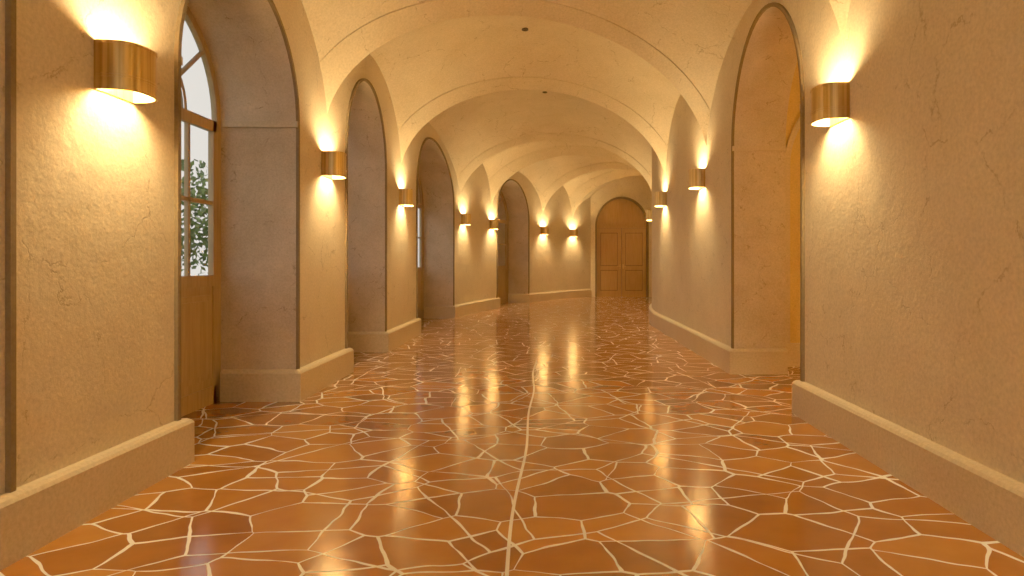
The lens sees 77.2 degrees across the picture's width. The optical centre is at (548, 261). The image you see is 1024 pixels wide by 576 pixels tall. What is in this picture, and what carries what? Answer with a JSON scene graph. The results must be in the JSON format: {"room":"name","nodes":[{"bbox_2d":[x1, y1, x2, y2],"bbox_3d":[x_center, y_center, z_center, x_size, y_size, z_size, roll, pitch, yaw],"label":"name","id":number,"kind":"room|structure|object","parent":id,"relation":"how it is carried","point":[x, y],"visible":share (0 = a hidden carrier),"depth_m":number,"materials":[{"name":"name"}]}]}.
{"room":"vaulted corridor","nodes":[
{"label":"vaulted corridor","id":0,"kind":"room"},
{"bbox_2d":[0,0,590,494],"bbox_3d":[-2.031,-1.200,9.704,3.312,5.000,29.230,0,0,8],"label":"wall","id":1,"kind":"structure","parent":0,"point":[95,168],"depth_m":5.66,"materials":[{"name":"paint"}]},
{"bbox_2d":[5,0,15,492],"bbox_3d":[-2.368,-0.650,1.850,0.025,3.320,1.960,0,0,0],"label":"trim","id":2,"kind":"structure","parent":1,"relation":"attached to","point":[10,5],"depth_m":2.80,"materials":[{"name":"paint"}]},
{"bbox_2d":[0,418,193,570],"bbox_3d":[-2.685,1.155,-0.415,0.750,0.290,9.170,0,0,0],"label":"baseboard","id":3,"kind":"structure","parent":1,"relation":"attached to","point":[40,511],"depth_m":3.20,"materials":[{"name":"stone"}]},
{"bbox_2d":[94,39,157,103],"bbox_3d":[-2.281,-1.035,3.500,0.199,0.260,0.316,0,0,0],"label":"wall sconce","id":4,"kind":"object","parent":1,"relation":"attached to","point":[125,70],"visible":1,"depth_m":3.38,"materials":[{"name":"gold metal"}]},
{"bbox_2d":[181,7,220,416],"bbox_3d":[-3.110,-0.490,5.060,0.080,3.580,1.920,0,0,0],"label":"door","id":5,"kind":"structure","parent":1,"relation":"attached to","point":[200,294],"depth_m":5.69,"materials":[{"name":"brown wood"}]},
{"bbox_2d":[174,0,299,420],"bbox_3d":[-2.368,-0.653,5.060,0.025,3.326,1.992,0,0,0],"label":"trim","id":6,"kind":"structure","parent":1,"relation":"attached to","point":[184,3],"depth_m":4.09,"materials":[{"name":"paint"}]},
{"bbox_2d":[181,56,297,127],"bbox_3d":[-2.710,-1.292,5.060,0.700,0.055,1.920,0,0,0],"label":"trim","id":7,"kind":"structure","parent":1,"relation":"attached to","point":[226,124],"depth_m":6.00,"materials":[{"name":"stone"}]},
{"bbox_2d":[220,348,353,401],"bbox_3d":[-2.685,1.155,6.760,0.750,0.290,1.620,0,0,0],"label":"baseboard","id":8,"kind":"structure","parent":1,"relation":"attached to","point":[236,385],"depth_m":5.95,"materials":[{"name":"stone"}]},
{"bbox_2d":[321,151,346,178],"bbox_3d":[-2.281,-1.035,6.850,0.199,0.260,0.316,0,0,0],"label":"wall sconce","id":9,"kind":"object","parent":1,"relation":"attached to","point":[333,163],"visible":1,"depth_m":6.71,"materials":[{"name":"gold metal"}]},
{"bbox_2d":[345,78,386,348],"bbox_3d":[-2.368,-0.683,8.390,0.025,3.386,1.852,0,0,0],"label":"trim","id":10,"kind":"structure","parent":1,"relation":"attached to","point":[359,81],"depth_m":7.58,"materials":[{"name":"paint"}]},
{"bbox_2d":[348,318,420,351],"bbox_3d":[-2.685,1.155,10.390,0.750,0.290,2.360,0,0,0],"label":"baseboard","id":11,"kind":"structure","parent":1,"relation":"attached to","point":[393,338],"depth_m":9.22,"materials":[{"name":"stone"}]},
{"bbox_2d":[399,188,413,206],"bbox_3d":[-2.281,-1.035,10.300,0.199,0.260,0.316,0,0,0],"label":"wall sconce","id":12,"kind":"object","parent":1,"relation":"attached to","point":[406,196],"visible":1,"depth_m":10.16,"materials":[{"name":"gold metal"}]},
{"bbox_2d":[418,182,420,203],"bbox_3d":[-3.061,-1.123,13.188,0.059,2.545,3.227,0,0,3],"label":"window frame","id":13,"kind":"structure","parent":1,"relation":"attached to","point":[419,193],"depth_m":14.67,"materials":[{"name":"brown wood"}]},
{"bbox_2d":[418,173,423,318],"bbox_3d":[-3.063,-0.585,13.195,0.134,3.770,3.393,0,0,3],"label":"frame","id":14,"kind":"object","parent":1,"relation":"attached to","point":[420,206],"visible":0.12,"depth_m":14.73,"materials":[{"name":"brown wood"}]},
{"bbox_2d":[416,137,454,317],"bbox_3d":[-2.316,-0.748,13.148,0.091,3.516,3.371,0,0,3],"label":"trim","id":15,"kind":"structure","parent":1,"relation":"attached to","point":[427,138],"depth_m":12.03,"materials":[{"name":"paint"}]},
{"bbox_2d":[424,298,499,318],"bbox_3d":[-2.138,1.155,16.515,0.754,0.290,3.686,0,0,13],"label":"baseboard","id":16,"kind":"structure","parent":1,"relation":"attached to","point":[449,312],"depth_m":15.15,"materials":[{"name":"stone"}]},
{"bbox_2d":[461,214,470,224],"bbox_3d":[-1.999,-1.035,15.558,0.199,0.260,0.316,0,0,10],"label":"wall sconce","id":17,"kind":"object","parent":1,"relation":"attached to","point":[465,218],"visible":1,"depth_m":15.42,"materials":[{"name":"gold metal"}]},
{"bbox_2d":[490,220,498,229],"bbox_3d":[-1.496,-1.035,17.701,0.199,0.260,0.316,0,0,17],"label":"wall sconce","id":18,"kind":"object","parent":1,"relation":"attached to","point":[494,224],"visible":1,"depth_m":17.57,"materials":[{"name":"gold metal"}]},
{"bbox_2d":[498,194,506,265],"bbox_3d":[-1.763,-1.107,19.437,0.030,2.515,2.179,0,0,21],"label":"glass","id":19,"kind":"object","parent":1,"relation":"attached to","point":[501,209],"visible":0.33,"depth_m":20.13,"materials":[{"name":"white"}]},
{"bbox_2d":[498,191,508,303],"bbox_3d":[-1.765,-0.570,19.438,0.104,3.740,2.359,0,0,21],"label":"frame","id":20,"kind":"object","parent":1,"relation":"attached to","point":[503,271],"visible":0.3,"depth_m":20.32,"materials":[{"name":"brown wood"}]},
{"bbox_2d":[496,179,529,297],"bbox_3d":[-1.067,-0.733,19.168,0.061,3.486,2.350,0,0,21],"label":"trim","id":21,"kind":"structure","parent":1,"relation":"attached to","point":[508,179],"depth_m":19.17,"materials":[{"name":"paint"}]},
{"bbox_2d":[541,226,548,234],"bbox_3d":[-0.118,-1.035,21.096,0.199,0.260,0.316,0,0,28],"label":"wall sconce","id":22,"kind":"object","parent":1,"relation":"attached to","point":[544,229],"visible":1,"depth_m":20.99,"materials":[{"name":"gold metal"}]},
{"bbox_2d":[508,289,591,302],"bbox_3d":[0.389,1.155,21.920,0.744,0.290,4.458,0,0,40],"label":"baseboard","id":23,"kind":"structure","parent":1,"relation":"attached to","point":[557,295],"depth_m":21.35,"materials":[{"name":"paint"}]},
{"bbox_2d":[570,229,577,236],"bbox_3d":[0.919,-1.035,22.843,0.199,0.260,0.316,0,0,34],"label":"wall sconce","id":24,"kind":"object","parent":1,"relation":"attached to","point":[573,232],"visible":1,"depth_m":22.74,"materials":[{"name":"gold metal"}]},
{"bbox_2d":[0,297,1023,575],"bbox_3d":[2.448,1.300,9.650,11.216,0.001,29.300,0,0,0],"label":"floor","id":25,"kind":"structure","parent":0,"point":[575,436],"depth_m":3.83,"materials":[{"name":"ceramic"}]},
{"bbox_2d":[301,0,850,216],"bbox_3d":[0.988,-2.416,9.261,8.845,2.192,32.245,0,0,12],"label":"ceiling","id":26,"kind":"structure","parent":0,"point":[613,74],"depth_m":10.08,"materials":[{"name":"paint"}]},
{"bbox_2d":[591,176,651,296],"bbox_3d":[4.600,-1.200,23.900,8.000,5.000,0.001,0,0,0],"label":"wall","id":27,"kind":"structure","parent":0,"point":[637,188],"depth_m":23.90,"materials":[{"name":"paint"}]},
{"bbox_2d":[597,199,645,296],"bbox_3d":[2.720,-0.535,24.023,1.860,3.670,0.105,0,0,0],"label":"door","id":28,"kind":"structure","parent":27,"relation":"in","point":[618,213],"depth_m":23.99,"materials":[{"name":"brown wood"}]},
{"bbox_2d":[597,228,620,296],"bbox_3d":[2.252,0.020,24.035,0.915,2.560,0.070,0,0,0],"label":"leaf","id":29,"kind":"object","parent":28,"relation":"attached to","point":[608,239],"visible":1,"depth_m":24.00,"materials":[{"name":"brown wood"}]},
{"bbox_2d":[622,228,645,296],"bbox_3d":[3.188,0.020,24.035,0.915,2.560,0.070,0,0,0],"label":"leaf","id":30,"kind":"object","parent":28,"relation":"attached to","point":[633,239],"visible":1,"depth_m":24.00,"materials":[{"name":"brown wood"}]},
{"bbox_2d":[595,197,648,296],"bbox_3d":[2.720,-0.570,24.005,2.000,3.740,0.290,0,0,0],"label":"trim","id":31,"kind":"structure","parent":27,"relation":"attached to","point":[615,198],"depth_m":23.86,"materials":[{"name":"paint"}]},
{"bbox_2d":[786,61,799,342],"bbox_3d":[4.330,-0.850,6.000,3.140,4.300,4.000,0,0,0],"label":"wall","id":32,"kind":"structure","parent":0,"point":[793,114],"depth_m":8.00,"materials":[{"name":"paint"}]},
{"bbox_2d":[785,118,799,342],"bbox_3d":[3.950,-0.605,7.980,2.040,3.230,0.040,0,0,0],"label":"trim","id":33,"kind":"structure","parent":32,"relation":"attached to","point":[792,136],"depth_m":7.96,"materials":[{"name":"stone"}]},
{"bbox_2d":[652,0,1023,483],"bbox_3d":[3.211,-1.200,9.733,3.586,5.000,29.322,0,0,11],"label":"wall","id":34,"kind":"structure","parent":0,"point":[914,200],"depth_m":4.17,"materials":[{"name":"paint"}]},
{"bbox_2d":[646,209,651,220],"bbox_3d":[2.515,-1.165,15.919,0.199,0.260,0.316,0,0,14],"label":"wall sconce","id":35,"kind":"object","parent":34,"relation":"attached to","point":[648,212],"visible":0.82,"depth_m":15.79,"materials":[{"name":"gold metal"}]},
{"bbox_2d":[654,191,666,206],"bbox_3d":[2.061,-1.165,11.900,0.199,0.260,0.316,0,0,0],"label":"wall sconce","id":36,"kind":"object","parent":34,"relation":"attached to","point":[660,198],"visible":1,"depth_m":11.76,"materials":[{"name":"gold metal"}]},
{"bbox_2d":[688,168,704,189],"bbox_3d":[2.061,-1.165,9.000,0.199,0.260,0.316,0,0,0],"label":"wall sconce","id":37,"kind":"object","parent":34,"relation":"attached to","point":[696,177],"visible":1,"depth_m":8.87,"materials":[{"name":"gold metal"}]},
{"bbox_2d":[649,303,787,373],"bbox_3d":[3.881,1.155,15.812,2.642,0.290,17.148,0,0,17],"label":"baseboard","id":38,"kind":"structure","parent":34,"relation":"attached to","point":[731,361],"depth_m":7.67,"materials":[{"name":"stone"}]},
{"bbox_2d":[732,146,785,150],"bbox_3d":[2.450,-1.323,6.455,0.620,0.055,2.030,0,0,0],"label":"trim","id":39,"kind":"structure","parent":34,"relation":"attached to","point":[734,148],"depth_m":7.45,"materials":[{"name":"stone"}]},
{"bbox_2d":[731,2,804,381],"bbox_3d":[2.147,-0.768,6.455,0.025,3.556,2.102,0,0,0],"label":"trim","id":40,"kind":"structure","parent":34,"relation":"attached to","point":[779,6],"depth_m":5.43,"materials":[{"name":"paint"}]},
{"bbox_2d":[810,82,849,126],"bbox_3d":[2.061,-1.165,4.750,0.199,0.260,0.316,0,0,0],"label":"wall sconce","id":41,"kind":"object","parent":34,"relation":"attached to","point":[830,101],"visible":1,"depth_m":4.62,"materials":[{"name":"gold metal"}]},
{"bbox_2d":[785,343,1023,556],"bbox_3d":[3.995,1.155,1.500,3.810,0.290,13.000,0,0,0],"label":"baseboard","id":42,"kind":"structure","parent":34,"relation":"attached to","point":[991,501],"depth_m":3.58,"materials":[{"name":"stone"}]},
{"label":"outside","id":43,"kind":"structure","parent":0,"visible":0},
{"label":"lawn","id":44,"kind":"structure","parent":43,"visible":0},
{"bbox_2d":[181,159,207,274],"bbox_3d":[-10.214,-0.806,17.521,3.223,4.453,3.179,0,0,0],"label":"tree","id":45,"kind":"object","parent":44,"relation":"on","point":[202,191],"visible":0.19,"depth_m":17.39,"materials":[{"name":"green plant"}]}
]}

